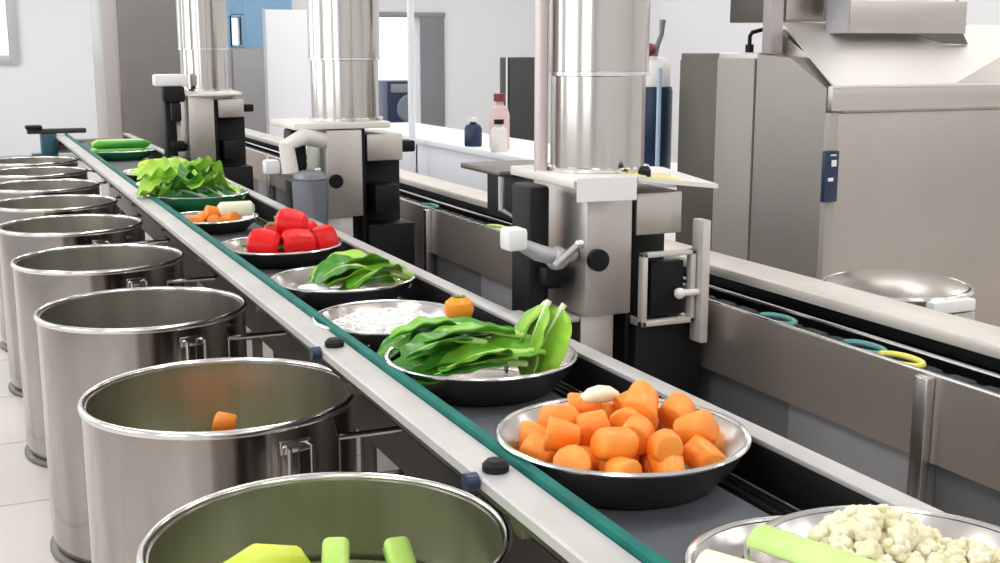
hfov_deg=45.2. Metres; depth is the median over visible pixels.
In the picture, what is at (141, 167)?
squash piece
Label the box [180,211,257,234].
steel pan
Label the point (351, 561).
water
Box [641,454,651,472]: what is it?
carrot chunk
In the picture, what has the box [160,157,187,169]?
lettuce leaf
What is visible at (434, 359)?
leaf
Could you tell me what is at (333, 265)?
leaf
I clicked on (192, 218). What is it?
carrot chunk
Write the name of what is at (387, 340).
leaf
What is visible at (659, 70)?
rod bracket
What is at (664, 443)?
carrot chunk
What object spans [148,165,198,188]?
lettuce leaf
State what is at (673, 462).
carrot chunk
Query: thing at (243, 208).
radish
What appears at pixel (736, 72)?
cabinet
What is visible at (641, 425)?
carrot chunk
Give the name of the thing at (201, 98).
machine
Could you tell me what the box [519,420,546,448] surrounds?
carrot chunk
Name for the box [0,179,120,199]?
stock pot
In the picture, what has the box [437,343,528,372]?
leaf
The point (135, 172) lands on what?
squash piece
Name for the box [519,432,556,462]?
carrot chunk
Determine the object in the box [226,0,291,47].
board
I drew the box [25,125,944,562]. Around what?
conveyor
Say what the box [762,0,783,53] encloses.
support pole
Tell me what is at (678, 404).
carrot chunk
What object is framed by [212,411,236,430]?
carrot chunk
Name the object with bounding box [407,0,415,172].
pole
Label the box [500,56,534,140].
cabinet
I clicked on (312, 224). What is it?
pepper
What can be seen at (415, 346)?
leaf
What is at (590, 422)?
carrot chunk
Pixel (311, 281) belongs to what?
leaf
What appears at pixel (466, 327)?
leaf
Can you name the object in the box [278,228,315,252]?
pepper
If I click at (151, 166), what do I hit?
lettuce leaf
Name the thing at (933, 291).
basin
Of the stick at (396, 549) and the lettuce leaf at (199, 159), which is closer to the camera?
the stick at (396, 549)
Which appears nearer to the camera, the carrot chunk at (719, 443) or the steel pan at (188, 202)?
the carrot chunk at (719, 443)
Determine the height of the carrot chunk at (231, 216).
0.056 m
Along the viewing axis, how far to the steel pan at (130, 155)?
6.52 m
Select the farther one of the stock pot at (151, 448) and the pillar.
the pillar
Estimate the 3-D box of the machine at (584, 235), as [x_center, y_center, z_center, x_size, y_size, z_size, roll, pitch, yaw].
[0.110,-0.841,2.783,0.563,3.198,0.856,-5,12,-24]
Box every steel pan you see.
[97,147,155,160]
[121,169,141,182]
[145,187,248,211]
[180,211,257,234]
[221,237,340,268]
[270,266,414,308]
[312,300,446,352]
[384,337,577,405]
[495,398,751,508]
[684,515,783,562]
[742,505,999,562]
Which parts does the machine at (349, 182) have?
valve knob, valve arm, grey motor, plate, gap plate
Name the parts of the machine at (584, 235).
valve knob, valve arm, valve lever, plate, gap plate, guard frame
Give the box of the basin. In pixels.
[821,269,975,319]
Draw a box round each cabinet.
[227,48,266,133]
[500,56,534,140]
[675,53,719,250]
[711,53,761,260]
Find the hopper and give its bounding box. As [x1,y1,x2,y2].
[823,0,967,44]
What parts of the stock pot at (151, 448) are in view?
handle, hook rod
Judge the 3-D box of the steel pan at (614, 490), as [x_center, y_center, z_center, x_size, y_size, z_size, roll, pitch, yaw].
[0.171,0.242,1.689,0.356,0.068,0.356,-5,12,-24]
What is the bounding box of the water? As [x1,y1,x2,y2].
[311,560,385,562]
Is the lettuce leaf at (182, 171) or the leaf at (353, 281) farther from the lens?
the lettuce leaf at (182, 171)
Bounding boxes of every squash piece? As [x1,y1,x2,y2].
[129,170,139,174]
[133,166,144,170]
[137,160,148,166]
[167,158,185,161]
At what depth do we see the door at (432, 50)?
15.74 m
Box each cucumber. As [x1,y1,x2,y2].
[91,139,150,146]
[93,139,151,148]
[93,148,145,157]
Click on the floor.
(26, 534)
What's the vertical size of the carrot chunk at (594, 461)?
0.054 m
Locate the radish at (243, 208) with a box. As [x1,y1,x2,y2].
[217,201,254,215]
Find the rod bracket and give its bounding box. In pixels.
[655,68,661,166]
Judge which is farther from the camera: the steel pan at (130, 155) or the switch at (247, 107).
the steel pan at (130, 155)
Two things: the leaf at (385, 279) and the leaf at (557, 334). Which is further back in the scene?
the leaf at (385, 279)
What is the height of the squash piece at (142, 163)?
0.045 m
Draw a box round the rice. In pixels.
[332,307,445,345]
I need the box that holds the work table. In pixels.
[364,122,676,191]
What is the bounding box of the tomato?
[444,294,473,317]
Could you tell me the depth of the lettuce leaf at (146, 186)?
4.48 m
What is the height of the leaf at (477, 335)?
0.043 m
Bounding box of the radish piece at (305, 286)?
[298,284,330,289]
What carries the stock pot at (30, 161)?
on the floor
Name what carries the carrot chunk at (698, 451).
in the steel pan at (614, 490)
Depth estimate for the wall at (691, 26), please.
14.35 m
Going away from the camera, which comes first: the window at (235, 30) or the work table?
the work table
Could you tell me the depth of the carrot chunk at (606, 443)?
1.58 m
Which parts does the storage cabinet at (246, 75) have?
door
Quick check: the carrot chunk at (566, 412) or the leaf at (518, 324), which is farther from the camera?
the leaf at (518, 324)
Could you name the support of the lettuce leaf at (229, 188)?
in the steel pan at (188, 202)
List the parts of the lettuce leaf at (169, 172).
blade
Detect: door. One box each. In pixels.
[262,8,311,137]
[379,12,444,126]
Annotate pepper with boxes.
[241,228,281,252]
[263,223,273,230]
[268,208,307,235]
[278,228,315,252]
[308,220,317,229]
[309,224,339,249]
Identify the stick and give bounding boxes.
[321,537,349,562]
[382,536,416,562]
[695,549,755,562]
[746,524,880,562]
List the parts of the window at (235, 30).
glass pane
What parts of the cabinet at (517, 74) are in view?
edge trim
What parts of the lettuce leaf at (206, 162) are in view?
blade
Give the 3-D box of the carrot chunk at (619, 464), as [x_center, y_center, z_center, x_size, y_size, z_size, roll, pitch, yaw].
[0.157,0.251,1.566,0.049,0.048,0.053,-7,13,-33]
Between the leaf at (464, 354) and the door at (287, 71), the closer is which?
the leaf at (464, 354)
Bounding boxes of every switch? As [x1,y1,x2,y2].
[244,104,253,111]
[402,139,414,151]
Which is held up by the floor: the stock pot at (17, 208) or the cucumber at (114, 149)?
the stock pot at (17, 208)
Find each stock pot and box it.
[0,156,91,171]
[0,166,106,183]
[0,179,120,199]
[0,194,141,351]
[0,214,170,397]
[10,244,218,467]
[33,286,286,562]
[77,357,402,562]
[136,472,512,562]
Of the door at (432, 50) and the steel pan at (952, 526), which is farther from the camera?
the door at (432, 50)
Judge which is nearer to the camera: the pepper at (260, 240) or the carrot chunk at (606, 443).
the carrot chunk at (606, 443)
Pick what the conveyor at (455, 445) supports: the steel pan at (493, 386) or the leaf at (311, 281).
the steel pan at (493, 386)
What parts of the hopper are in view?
edge trim, spout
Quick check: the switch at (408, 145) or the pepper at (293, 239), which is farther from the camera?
the switch at (408, 145)
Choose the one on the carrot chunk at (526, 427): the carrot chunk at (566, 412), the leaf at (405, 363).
the carrot chunk at (566, 412)
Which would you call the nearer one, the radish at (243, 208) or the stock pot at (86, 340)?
the stock pot at (86, 340)
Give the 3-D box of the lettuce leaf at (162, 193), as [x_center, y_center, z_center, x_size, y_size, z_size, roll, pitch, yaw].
[-1.205,-0.361,4.492,0.122,0.098,0.187,8,14,37]
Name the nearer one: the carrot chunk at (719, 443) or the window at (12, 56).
the carrot chunk at (719, 443)
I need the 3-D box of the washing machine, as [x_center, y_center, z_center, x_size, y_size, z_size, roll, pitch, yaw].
[-1.349,-2.400,16.983,0.700,0.880,0.650,-5,12,-24]
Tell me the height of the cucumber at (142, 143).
0.047 m
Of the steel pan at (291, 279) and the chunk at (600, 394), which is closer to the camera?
the chunk at (600, 394)
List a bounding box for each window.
[0,0,19,63]
[229,15,244,47]
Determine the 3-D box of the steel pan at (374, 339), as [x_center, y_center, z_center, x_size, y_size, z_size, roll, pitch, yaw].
[-0.229,0.097,2.471,0.314,0.057,0.314,-6,12,-27]
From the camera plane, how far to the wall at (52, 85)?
14.11 m
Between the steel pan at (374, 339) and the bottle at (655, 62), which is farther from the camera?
the bottle at (655, 62)
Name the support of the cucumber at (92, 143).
on the cucumber
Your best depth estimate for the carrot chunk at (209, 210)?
3.98 m
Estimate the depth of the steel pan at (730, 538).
1.38 m
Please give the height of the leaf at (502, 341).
0.048 m
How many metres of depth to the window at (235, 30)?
14.71 m
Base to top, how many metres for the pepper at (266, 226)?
0.100 m
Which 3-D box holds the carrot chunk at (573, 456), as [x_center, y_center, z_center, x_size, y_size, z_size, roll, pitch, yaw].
[0.096,0.243,1.591,0.053,0.061,0.070,1,11,6]
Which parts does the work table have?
panel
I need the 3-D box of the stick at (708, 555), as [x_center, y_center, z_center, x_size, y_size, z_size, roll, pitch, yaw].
[0.269,0.293,1.184,0.155,0.018,0.040,9,14,38]
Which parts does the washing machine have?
round door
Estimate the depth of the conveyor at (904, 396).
2.42 m
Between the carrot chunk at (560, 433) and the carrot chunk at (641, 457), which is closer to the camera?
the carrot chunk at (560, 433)
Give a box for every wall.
[0,0,550,155]
[649,0,999,155]
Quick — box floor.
[0,155,677,562]
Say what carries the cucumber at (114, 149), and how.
in the steel pan at (130, 155)
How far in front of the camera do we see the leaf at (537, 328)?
2.13 m
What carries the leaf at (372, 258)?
on the leaf at (337, 279)
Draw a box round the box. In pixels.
[730,0,825,22]
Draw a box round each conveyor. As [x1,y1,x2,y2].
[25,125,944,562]
[177,125,999,526]
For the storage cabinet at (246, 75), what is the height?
1.320 m
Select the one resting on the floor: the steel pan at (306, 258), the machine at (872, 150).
the machine at (872, 150)
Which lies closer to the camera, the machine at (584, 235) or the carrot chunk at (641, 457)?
the carrot chunk at (641, 457)
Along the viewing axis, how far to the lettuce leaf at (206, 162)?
4.60 m
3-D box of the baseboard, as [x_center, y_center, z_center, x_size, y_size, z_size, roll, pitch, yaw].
[-5.103,-1.451,14.122,7.500,0.100,0.020,-5,12,-24]
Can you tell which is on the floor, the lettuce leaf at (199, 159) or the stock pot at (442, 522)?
the stock pot at (442, 522)
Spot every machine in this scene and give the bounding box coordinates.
[152,0,253,287]
[262,0,414,299]
[378,80,407,122]
[461,0,717,397]
[749,22,999,326]
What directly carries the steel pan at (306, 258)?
on the conveyor at (455, 445)
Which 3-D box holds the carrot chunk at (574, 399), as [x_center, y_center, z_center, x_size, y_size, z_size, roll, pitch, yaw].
[0.123,0.185,1.759,0.056,0.047,0.048,-2,11,-11]
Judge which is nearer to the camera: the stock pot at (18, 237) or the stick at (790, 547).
the stick at (790, 547)
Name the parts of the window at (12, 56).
glass pane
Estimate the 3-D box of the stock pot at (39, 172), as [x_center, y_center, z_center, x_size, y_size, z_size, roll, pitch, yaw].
[-2.541,-0.305,6.757,0.618,0.640,0.548,-5,12,-24]
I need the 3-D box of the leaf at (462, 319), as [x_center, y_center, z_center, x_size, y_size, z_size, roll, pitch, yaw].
[-0.061,0.090,2.183,0.207,0.036,0.094,-3,12,-16]
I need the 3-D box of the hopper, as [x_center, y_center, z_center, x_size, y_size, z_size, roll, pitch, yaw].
[1.630,-1.835,4.451,0.930,1.878,0.225,-6,12,-29]
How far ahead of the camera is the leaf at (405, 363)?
2.09 m
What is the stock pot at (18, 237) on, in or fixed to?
on the floor
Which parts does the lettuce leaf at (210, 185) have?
blade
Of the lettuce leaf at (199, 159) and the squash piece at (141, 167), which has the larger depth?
the squash piece at (141, 167)
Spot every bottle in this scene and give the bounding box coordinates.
[464,117,481,146]
[490,93,509,148]
[491,119,506,151]
[644,19,672,168]
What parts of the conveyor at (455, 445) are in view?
drive motor, leg, leg, leg, leg, plate, clamp knob, rail, leg, clamp knob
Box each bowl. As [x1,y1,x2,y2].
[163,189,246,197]
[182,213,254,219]
[223,239,246,251]
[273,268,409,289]
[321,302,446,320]
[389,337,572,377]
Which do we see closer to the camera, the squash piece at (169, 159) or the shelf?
the shelf
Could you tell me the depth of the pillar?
9.51 m
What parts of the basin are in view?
lid, bowl, plate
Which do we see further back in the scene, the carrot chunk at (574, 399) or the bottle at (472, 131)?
the bottle at (472, 131)
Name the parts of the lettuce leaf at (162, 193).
blade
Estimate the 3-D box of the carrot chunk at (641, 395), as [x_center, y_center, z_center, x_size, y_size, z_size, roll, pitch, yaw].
[0.202,0.179,1.715,0.050,0.068,0.073,2,11,8]
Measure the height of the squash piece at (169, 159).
0.045 m
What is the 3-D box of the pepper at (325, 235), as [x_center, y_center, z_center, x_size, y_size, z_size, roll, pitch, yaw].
[-0.506,-0.117,3.445,0.094,0.094,0.108,9,14,40]
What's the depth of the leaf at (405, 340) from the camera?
2.17 m
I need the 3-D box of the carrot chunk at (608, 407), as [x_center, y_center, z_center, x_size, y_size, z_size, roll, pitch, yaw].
[0.143,0.203,1.796,0.045,0.051,0.073,-10,15,-41]
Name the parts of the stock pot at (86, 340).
handle, hook rod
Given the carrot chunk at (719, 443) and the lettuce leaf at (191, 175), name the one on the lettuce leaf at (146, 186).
the lettuce leaf at (191, 175)
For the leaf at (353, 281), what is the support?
on the leaf at (385, 279)
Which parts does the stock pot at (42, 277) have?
handle, hook rod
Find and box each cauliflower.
[807,503,942,562]
[926,537,999,562]
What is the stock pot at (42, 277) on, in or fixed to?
on the floor
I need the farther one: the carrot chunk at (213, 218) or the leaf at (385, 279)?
the carrot chunk at (213, 218)
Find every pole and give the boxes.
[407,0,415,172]
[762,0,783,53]
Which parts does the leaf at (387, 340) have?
blade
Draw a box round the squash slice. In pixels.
[223,543,310,562]
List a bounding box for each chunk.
[187,215,203,221]
[195,211,206,221]
[203,205,219,220]
[207,215,221,221]
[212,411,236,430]
[219,211,241,221]
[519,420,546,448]
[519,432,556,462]
[537,404,578,426]
[543,416,580,451]
[552,444,591,469]
[567,392,601,413]
[576,409,610,444]
[580,385,618,403]
[580,445,599,470]
[590,427,638,461]
[599,458,635,471]
[601,402,614,419]
[603,456,642,472]
[609,407,644,426]
[612,391,626,410]
[622,414,654,455]
[623,380,658,429]
[638,452,646,464]
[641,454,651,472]
[646,428,682,461]
[647,454,684,472]
[658,392,696,429]
[673,409,719,445]
[682,434,725,468]
[712,429,723,450]
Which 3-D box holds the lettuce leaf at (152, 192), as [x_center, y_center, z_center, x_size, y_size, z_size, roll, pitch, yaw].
[-1.253,-0.365,4.535,0.190,0.108,0.118,-7,13,-31]
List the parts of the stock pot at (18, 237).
handle, hook rod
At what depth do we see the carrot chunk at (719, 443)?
1.68 m
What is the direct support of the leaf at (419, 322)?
on the leaf at (462, 319)
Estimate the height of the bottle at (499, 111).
0.300 m
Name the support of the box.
attached to the ceiling
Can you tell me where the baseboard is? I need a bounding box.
[0,154,82,161]
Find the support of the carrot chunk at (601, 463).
in the steel pan at (614, 490)
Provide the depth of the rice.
2.44 m
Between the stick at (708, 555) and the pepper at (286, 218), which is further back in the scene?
the pepper at (286, 218)
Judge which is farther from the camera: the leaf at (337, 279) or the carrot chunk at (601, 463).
the leaf at (337, 279)
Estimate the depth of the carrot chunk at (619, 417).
1.69 m
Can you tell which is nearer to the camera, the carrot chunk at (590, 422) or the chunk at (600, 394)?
the carrot chunk at (590, 422)
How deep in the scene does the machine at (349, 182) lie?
4.10 m
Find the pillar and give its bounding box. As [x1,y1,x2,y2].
[90,0,180,213]
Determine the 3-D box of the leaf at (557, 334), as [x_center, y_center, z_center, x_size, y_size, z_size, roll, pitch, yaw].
[0.088,0.110,2.142,0.062,0.144,0.139,-8,13,-35]
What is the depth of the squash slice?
1.66 m
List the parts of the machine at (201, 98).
thin rod, plate, gap plate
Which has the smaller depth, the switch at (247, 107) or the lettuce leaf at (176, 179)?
the lettuce leaf at (176, 179)
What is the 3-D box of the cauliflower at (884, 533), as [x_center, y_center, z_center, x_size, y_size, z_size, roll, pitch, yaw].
[0.393,0.288,1.247,0.158,0.114,0.158,-2,11,-12]
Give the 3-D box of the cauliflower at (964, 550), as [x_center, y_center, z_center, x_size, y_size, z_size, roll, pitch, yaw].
[0.476,0.306,1.204,0.118,0.097,0.124,-11,15,-44]
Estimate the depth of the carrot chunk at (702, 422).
1.64 m
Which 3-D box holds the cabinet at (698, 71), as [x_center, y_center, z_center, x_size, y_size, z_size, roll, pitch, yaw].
[1.073,-0.305,5.045,0.610,1.288,0.290,-5,12,-24]
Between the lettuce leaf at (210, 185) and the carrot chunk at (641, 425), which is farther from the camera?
the lettuce leaf at (210, 185)
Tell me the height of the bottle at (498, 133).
0.170 m
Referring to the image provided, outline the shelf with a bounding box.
[461,160,533,176]
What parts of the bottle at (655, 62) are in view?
knob, spout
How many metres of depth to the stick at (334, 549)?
1.72 m
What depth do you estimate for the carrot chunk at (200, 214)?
4.01 m
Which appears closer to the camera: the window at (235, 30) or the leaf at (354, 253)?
the leaf at (354, 253)
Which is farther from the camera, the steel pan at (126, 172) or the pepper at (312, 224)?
the steel pan at (126, 172)
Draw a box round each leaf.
[137,156,176,179]
[137,172,188,196]
[143,190,179,195]
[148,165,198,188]
[155,175,208,196]
[156,174,207,196]
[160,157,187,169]
[168,170,216,189]
[175,173,225,195]
[177,162,211,183]
[182,157,214,175]
[186,156,232,184]
[186,169,225,190]
[201,174,244,198]
[306,264,372,283]
[311,249,391,279]
[314,254,374,283]
[322,268,407,286]
[326,253,405,280]
[338,275,410,289]
[346,263,413,289]
[377,335,405,358]
[378,334,448,361]
[379,332,488,349]
[389,316,460,339]
[393,342,495,370]
[400,330,486,358]
[410,316,517,340]
[411,347,527,385]
[422,322,530,342]
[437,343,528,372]
[459,322,520,337]
[486,335,545,362]
[504,300,544,373]
[518,299,551,374]
[518,303,571,372]
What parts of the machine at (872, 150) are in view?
panel, corner trim, control plate, door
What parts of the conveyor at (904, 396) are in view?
panel, access panel, post, panel, access panel, post, panel, panel, access panel, guide rod, rail, panel, chain, panel, access panel, post, panel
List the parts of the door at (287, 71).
edge trim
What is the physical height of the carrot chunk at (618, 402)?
0.056 m

